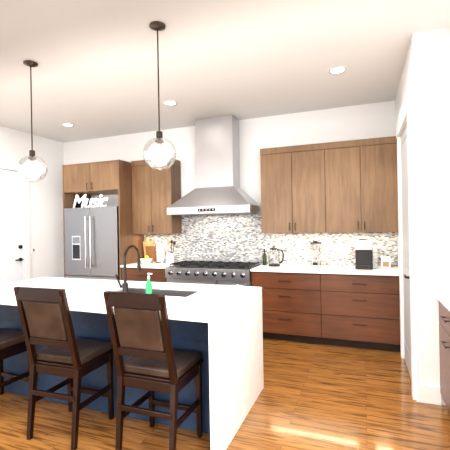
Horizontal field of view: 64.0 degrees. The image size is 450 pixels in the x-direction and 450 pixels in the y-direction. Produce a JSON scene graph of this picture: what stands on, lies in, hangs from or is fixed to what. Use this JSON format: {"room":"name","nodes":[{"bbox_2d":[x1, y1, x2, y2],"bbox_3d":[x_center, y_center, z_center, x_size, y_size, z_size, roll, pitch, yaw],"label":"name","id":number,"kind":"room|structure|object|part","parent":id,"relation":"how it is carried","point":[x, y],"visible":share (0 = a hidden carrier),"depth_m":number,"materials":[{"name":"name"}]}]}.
{"room":"kitchen","nodes":[
{"label":"kitchen","id":0,"kind":"room"},
{"bbox_2d":[0,126,63,278],"bbox_3d":[-4.432,0.042,2.826,0.100,3.050,8.300,-1,0,21],"label":"wall","id":1,"kind":"structure","parent":0,"point":[45,195],"depth_m":6.17,"materials":[{"name":"white paint"}]},
{"bbox_2d":[0,162,29,283],"bbox_3d":[-3.368,0.303,5.343,0.067,2.489,1.120,-1,0,21],"label":"door","id":2,"kind":"structure","parent":1,"relation":"in","point":[14,233],"depth_m":5.62,"materials":[{"name":"white wood"}]},
{"bbox_2d":[31,246,35,253],"bbox_3d":[-3.163,0.415,5.951,0.010,0.120,0.080,-1,0,21],"label":"switch plate","id":3,"kind":"object","parent":1,"relation":"attached to","point":[33,249],"visible":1,"depth_m":5.95,"materials":[{"name":"white plastic"}]},
{"bbox_2d":[0,338,449,449],"bbox_3d":[-1.417,1.545,1.679,6.500,0.060,8.300,-1,0,21],"label":"floor","id":4,"kind":"structure","parent":0,"point":[312,396],"depth_m":2.79,"materials":[{"name":"brown wood"}]},
{"bbox_2d":[0,328,29,394],"bbox_3d":[-1.934,0.979,2.952,0.455,1.093,0.544,-1,0,21],"label":"stool","id":5,"kind":"object","parent":4,"relation":"on","point":[12,342],"visible":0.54,"depth_m":2.99,"materials":[{"name":"brown wood"}]},
{"bbox_3d":[-1.935,0.754,2.961,0.439,0.464,0.513,-1,0,21],"label":"seat","id":6,"kind":"part","parent":5,"relation":"part of","materials":[{"name":"brown leather"}]},
{"bbox_2d":[13,286,113,449],"bbox_3d":[-1.155,0.965,2.642,0.451,1.093,0.540,-1,0,21],"label":"stool","id":7,"kind":"object","parent":4,"relation":"on","point":[45,316],"visible":1,"depth_m":2.50,"materials":[{"name":"brown wood"}]},
{"bbox_3d":[-1.155,0.740,2.651,0.436,0.464,0.509,-1,0,21],"label":"seat","id":8,"kind":"part","parent":7,"relation":"part of","materials":[{"name":"brown leather"}]},
{"bbox_2d":[64,206,119,279],"bbox_3d":[-1.980,0.625,5.838,1.020,1.800,0.687,-1,0,21],"label":"fridge","id":9,"kind":"object","parent":4,"relation":"on","point":[91,242],"visible":0.52,"depth_m":5.54,"materials":[{"name":"grey metal"}]},
{"bbox_2d":[73,194,108,207],"bbox_3d":[-2.166,-0.383,5.777,0.718,0.233,0.016,-1,0,21],"label":"sign","id":10,"kind":"object","parent":9,"relation":"on","point":[82,202],"visible":0.81,"depth_m":5.79,"materials":[{"name":"white"}]},
{"bbox_2d":[62,159,143,279],"bbox_3d":[-1.974,0.274,5.867,1.100,2.499,0.657,-1,0,21],"label":"surround","id":11,"kind":"object","parent":4,"relation":"on","point":[101,177],"visible":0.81,"depth_m":5.59,"materials":[{"name":"brown wood"}]},
{"bbox_2d":[0,297,259,440],"bbox_3d":[-1.035,1.171,3.348,2.565,0.673,0.805,-1,0,21],"label":"kitchen island","id":12,"kind":"object","parent":4,"relation":"on","point":[219,328],"depth_m":2.67,"materials":[{"name":"white stone"}]},
{"bbox_2d":[115,245,140,291],"bbox_3d":[-0.828,0.378,3.099,0.123,0.412,0.252,-1,0,21],"label":"faucet","id":13,"kind":"object","parent":12,"relation":"on","point":[124,286],"visible":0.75,"depth_m":3.01,"materials":[{"name":"grey metal"}]},
{"bbox_2d":[146,273,151,293],"bbox_3d":[-0.616,0.484,2.917,0.056,0.191,0.051,-1,0,21],"label":"soap bottle","id":14,"kind":"object","parent":12,"relation":"on","point":[148,287],"visible":0.77,"depth_m":2.90,"materials":[{"name":"green plastic"}]},
{"bbox_2d":[120,262,174,281],"bbox_3d":[-1.080,1.051,5.533,0.777,0.914,0.650,-1,0,21],"label":"base cabinet","id":15,"kind":"object","parent":4,"relation":"on","point":[156,270],"visible":0.27,"depth_m":5.27,"materials":[{"name":"brown wood"}]},
{"bbox_2d":[140,255,152,263],"bbox_3d":[-1.230,0.534,5.617,0.200,0.122,0.197,-1,0,21],"label":"lemon bowl","id":16,"kind":"object","parent":15,"relation":"on","point":[146,259],"visible":1,"depth_m":5.56,"materials":[{"name":"white ceramic"}]},
{"bbox_2d":[143,237,156,261],"bbox_3d":[-1.226,0.400,5.865,0.235,0.397,0.095,-1,0,21],"label":"cutting boards","id":17,"kind":"object","parent":15,"relation":"on","point":[149,248],"visible":0.83,"depth_m":5.84,"materials":[{"name":"brown wood"}]},
{"bbox_2d":[156,241,165,262],"bbox_3d":[-1.012,0.418,5.661,0.150,0.347,0.148,-1,0,21],"label":"paper towel","id":18,"kind":"object","parent":15,"relation":"on","point":[160,253],"visible":1,"depth_m":5.61,"materials":[{"name":"white paper"}]},
{"bbox_2d":[166,240,175,262],"bbox_3d":[-0.843,0.407,5.584,0.142,0.363,0.137,-1,0,21],"label":"utensil crock","id":19,"kind":"object","parent":15,"relation":"on","point":[169,257],"visible":0.98,"depth_m":5.54,"materials":[{"name":"white ceramic"}]},
{"bbox_2d":[103,291,202,449],"bbox_3d":[-0.452,0.953,2.393,0.440,1.093,0.527,-1,0,21],"label":"stool","id":20,"kind":"object","parent":4,"relation":"on","point":[139,328],"visible":1,"depth_m":2.24,"materials":[{"name":"brown wood"}]},
{"bbox_3d":[-0.453,0.728,2.402,0.426,0.464,0.499,-1,0,21],"label":"seat","id":21,"kind":"part","parent":20,"relation":"part of","materials":[{"name":"brown leather"}]},
{"bbox_2d":[165,260,262,285],"bbox_3d":[-0.150,1.015,5.130,1.240,0.954,0.717,-1,0,21],"label":"range","id":22,"kind":"object","parent":4,"relation":"on","point":[224,272],"visible":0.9,"depth_m":4.89,"materials":[{"name":"silver metal"}]},
{"bbox_2d":[251,272,321,343],"bbox_3d":[0.866,1.032,4.804,0.877,0.884,0.617,-1,0,21],"label":"base cabinet","id":23,"kind":"object","parent":4,"relation":"on","point":[291,301],"depth_m":4.49,"materials":[{"name":"brown wood"}]},
{"bbox_2d":[322,276,399,351],"bbox_3d":[1.684,1.018,4.490,0.875,0.884,0.617,-1,0,21],"label":"base cabinet","id":24,"kind":"object","parent":4,"relation":"on","point":[345,306],"depth_m":4.20,"materials":[{"name":"brown wood"}]},
{"bbox_2d":[250,264,398,275],"bbox_3d":[1.270,0.568,4.629,1.776,0.030,0.647,-1,0,21],"label":"countertop","id":25,"kind":"structure","parent":24,"relation":"on","point":[327,270],"depth_m":4.43,"materials":[{"name":"white stone"}]},
{"bbox_2d":[262,249,266,264],"bbox_3d":[0.556,0.452,5.070,0.060,0.225,0.058,-1,0,21],"label":"oil bottle","id":26,"kind":"object","parent":25,"relation":"on","point":[264,259],"visible":1,"depth_m":5.05,"materials":[{"name":"green glass"}]},
{"bbox_2d":[267,246,283,266],"bbox_3d":[0.688,0.425,4.945,0.256,0.275,0.160,-1,0,21],"label":"kettle","id":27,"kind":"object","parent":25,"relation":"on","point":[274,248],"visible":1,"depth_m":4.91,"materials":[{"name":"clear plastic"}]},
{"bbox_2d":[309,241,321,267],"bbox_3d":[1.190,0.381,4.729,0.156,0.345,0.159,-1,0,21],"label":"blender","id":28,"kind":"object","parent":25,"relation":"on","point":[316,262],"visible":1,"depth_m":4.68,"materials":[{"name":"silver metal"}]},
{"bbox_2d":[355,239,377,269],"bbox_3d":[1.784,0.356,4.540,0.265,0.373,0.290,-1,0,21],"label":"coffee maker","id":29,"kind":"object","parent":25,"relation":"on","point":[364,249],"visible":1,"depth_m":4.52,"materials":[{"name":"black plastic"}]},
{"bbox_2d":[380,256,390,268],"bbox_3d":[1.983,0.461,4.448,0.108,0.158,0.128,-1,0,21],"label":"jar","id":30,"kind":"object","parent":25,"relation":"on","point":[385,262],"visible":1,"depth_m":4.39,"materials":[{"name":"glass"}]},
{"bbox_2d":[439,304,449,411],"bbox_3d":[1.921,1.014,2.506,0.637,0.884,0.648,-1,0,21],"label":"base cabinet","id":31,"kind":"object","parent":4,"relation":"on","point":[444,317],"depth_m":2.71,"materials":[{"name":"brown wood"}]},
{"bbox_2d":[434,292,449,311],"bbox_3d":[1.779,0.559,2.200,0.667,0.030,1.316,-1,0,21],"label":"countertop","id":32,"kind":"structure","parent":31,"relation":"on","point":[443,297],"depth_m":2.71,"materials":[{"name":"white stone"}]},
{"bbox_2d":[0,0,449,142],"bbox_3d":[-1.472,-1.585,1.679,6.500,0.100,8.300,-1,0,21],"label":"ceiling","id":33,"kind":"structure","parent":0,"point":[94,73],"depth_m":3.37,"materials":[{"name":"paint"}]},
{"bbox_2d":[17,60,46,181],"bbox_3d":[-1.821,-0.963,3.392,0.254,1.124,0.254,-1,0,21],"label":"pendant light","id":34,"kind":"object","parent":33,"relation":"hanging from","point":[32,169],"visible":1,"depth_m":3.37,"materials":[{"name":"clear glass"}]},
{"bbox_3d":[-1.814,-0.526,3.392,0.254,0.250,0.254,-1,0,21],"label":"lamp shade","id":35,"kind":"part","parent":34,"relation":"part of","materials":[{"name":"clear glass"}]},
{"bbox_2d":[61,123,74,126],"bbox_3d":[-2.378,-1.514,5.455,0.182,0.006,0.182,-1,0,12],"label":"recessed light","id":36,"kind":"object","parent":33,"relation":"in","point":[64,124],"depth_m":5.46,"materials":[{"name":"white"}]},
{"bbox_2d":[143,21,175,169],"bbox_3d":[-0.514,-0.986,2.794,0.254,1.124,0.254,-1,0,21],"label":"pendant light","id":37,"kind":"object","parent":33,"relation":"hanging from","point":[159,154],"visible":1,"depth_m":2.76,"materials":[{"name":"clear glass"}]},
{"bbox_3d":[-0.506,-0.549,2.794,0.254,0.250,0.254,-1,0,21],"label":"lamp shade","id":38,"kind":"part","parent":37,"relation":"part of","materials":[{"name":"clear glass"}]},
{"bbox_2d":[163,100,176,105],"bbox_3d":[-0.696,-1.544,4.563,0.182,0.006,0.182,-1,0,12],"label":"recessed light","id":39,"kind":"object","parent":33,"relation":"in","point":[169,103],"depth_m":4.57,"materials":[{"name":"white"}]},
{"bbox_2d":[328,66,346,74],"bbox_3d":[1.147,-1.576,3.673,0.182,0.006,0.182,-1,0,12],"label":"recessed light","id":40,"kind":"object","parent":33,"relation":"in","point":[337,70],"depth_m":3.68,"materials":[{"name":"white"}]},
{"bbox_2d":[64,101,397,266],"bbox_3d":[-0.291,-0.030,5.622,5.588,3.050,0.110,-1,0,21],"label":"wall","id":41,"kind":"structure","parent":0,"point":[235,237],"depth_m":5.29,"materials":[{"name":"white paint"}]},
{"bbox_2d":[131,158,181,233],"bbox_3d":[-1.087,-0.434,5.676,0.704,1.154,0.351,-1,0,21],"label":"upper cabinet","id":42,"kind":"object","parent":41,"relation":"attached to","point":[156,193],"visible":0.9,"depth_m":5.55,"materials":[{"name":"brown wood"}]},
{"bbox_2d":[167,115,260,215],"bbox_3d":[-0.159,-0.854,5.191,1.240,1.401,0.604,-1,0,21],"label":"range hood","id":43,"kind":"object","parent":41,"relation":"attached to","point":[217,190],"visible":0.98,"depth_m":5.14,"materials":[{"name":"silver metal"}]},
{"bbox_2d":[260,143,327,232],"bbox_3d":[0.943,-0.472,4.915,0.852,1.150,0.319,-1,0,21],"label":"upper cabinet","id":44,"kind":"object","parent":41,"relation":"attached to","point":[294,181],"depth_m":4.75,"materials":[{"name":"brown wood"}]},
{"bbox_2d":[341,243,346,251],"bbox_3d":[1.595,0.305,4.839,0.070,0.115,0.004,-1,0,21],"label":"electrical outlet plate","id":45,"kind":"object","parent":41,"relation":"attached to","point":[343,247],"depth_m":4.84,"materials":[{"name":"white plastic"}]},
{"bbox_2d":[324,136,397,231],"bbox_3d":[1.738,-0.485,4.609,0.852,1.150,0.319,-1,0,21],"label":"upper cabinet","id":46,"kind":"object","parent":41,"relation":"attached to","point":[350,186],"depth_m":4.45,"materials":[{"name":"brown wood"}]},
{"bbox_2d":[392,31,431,384],"bbox_3d":[1.939,-0.069,3.776,0.100,3.050,1.740,-1,0,21],"label":"wall","id":47,"kind":"structure","parent":0,"point":[425,76],"depth_m":2.97,"materials":[{"name":"white paint"}]},
{"bbox_2d":[396,89,417,399],"bbox_3d":[1.748,0.164,3.510,0.067,2.589,1.095,-1,0,21],"label":"door","id":48,"kind":"structure","parent":47,"relation":"in","point":[406,232],"depth_m":3.41,"materials":[{"name":"white wood"}]},
{"bbox_2d":[416,384,441,404],"bbox_3d":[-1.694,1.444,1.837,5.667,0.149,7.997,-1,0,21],"label":"baseboard","id":49,"kind":"structure","parent":47,"relation":"attached to","point":[429,394],"depth_m":2.94,"materials":[{"name":"white wood"}]},
{"bbox_2d":[428,27,449,404],"bbox_3d":[2.020,-0.070,2.866,0.660,3.050,0.100,-1,0,21],"label":"wall","id":50,"kind":"structure","parent":0,"point":[438,39],"depth_m":2.92,"materials":[{"name":"white paint"}]}
]}

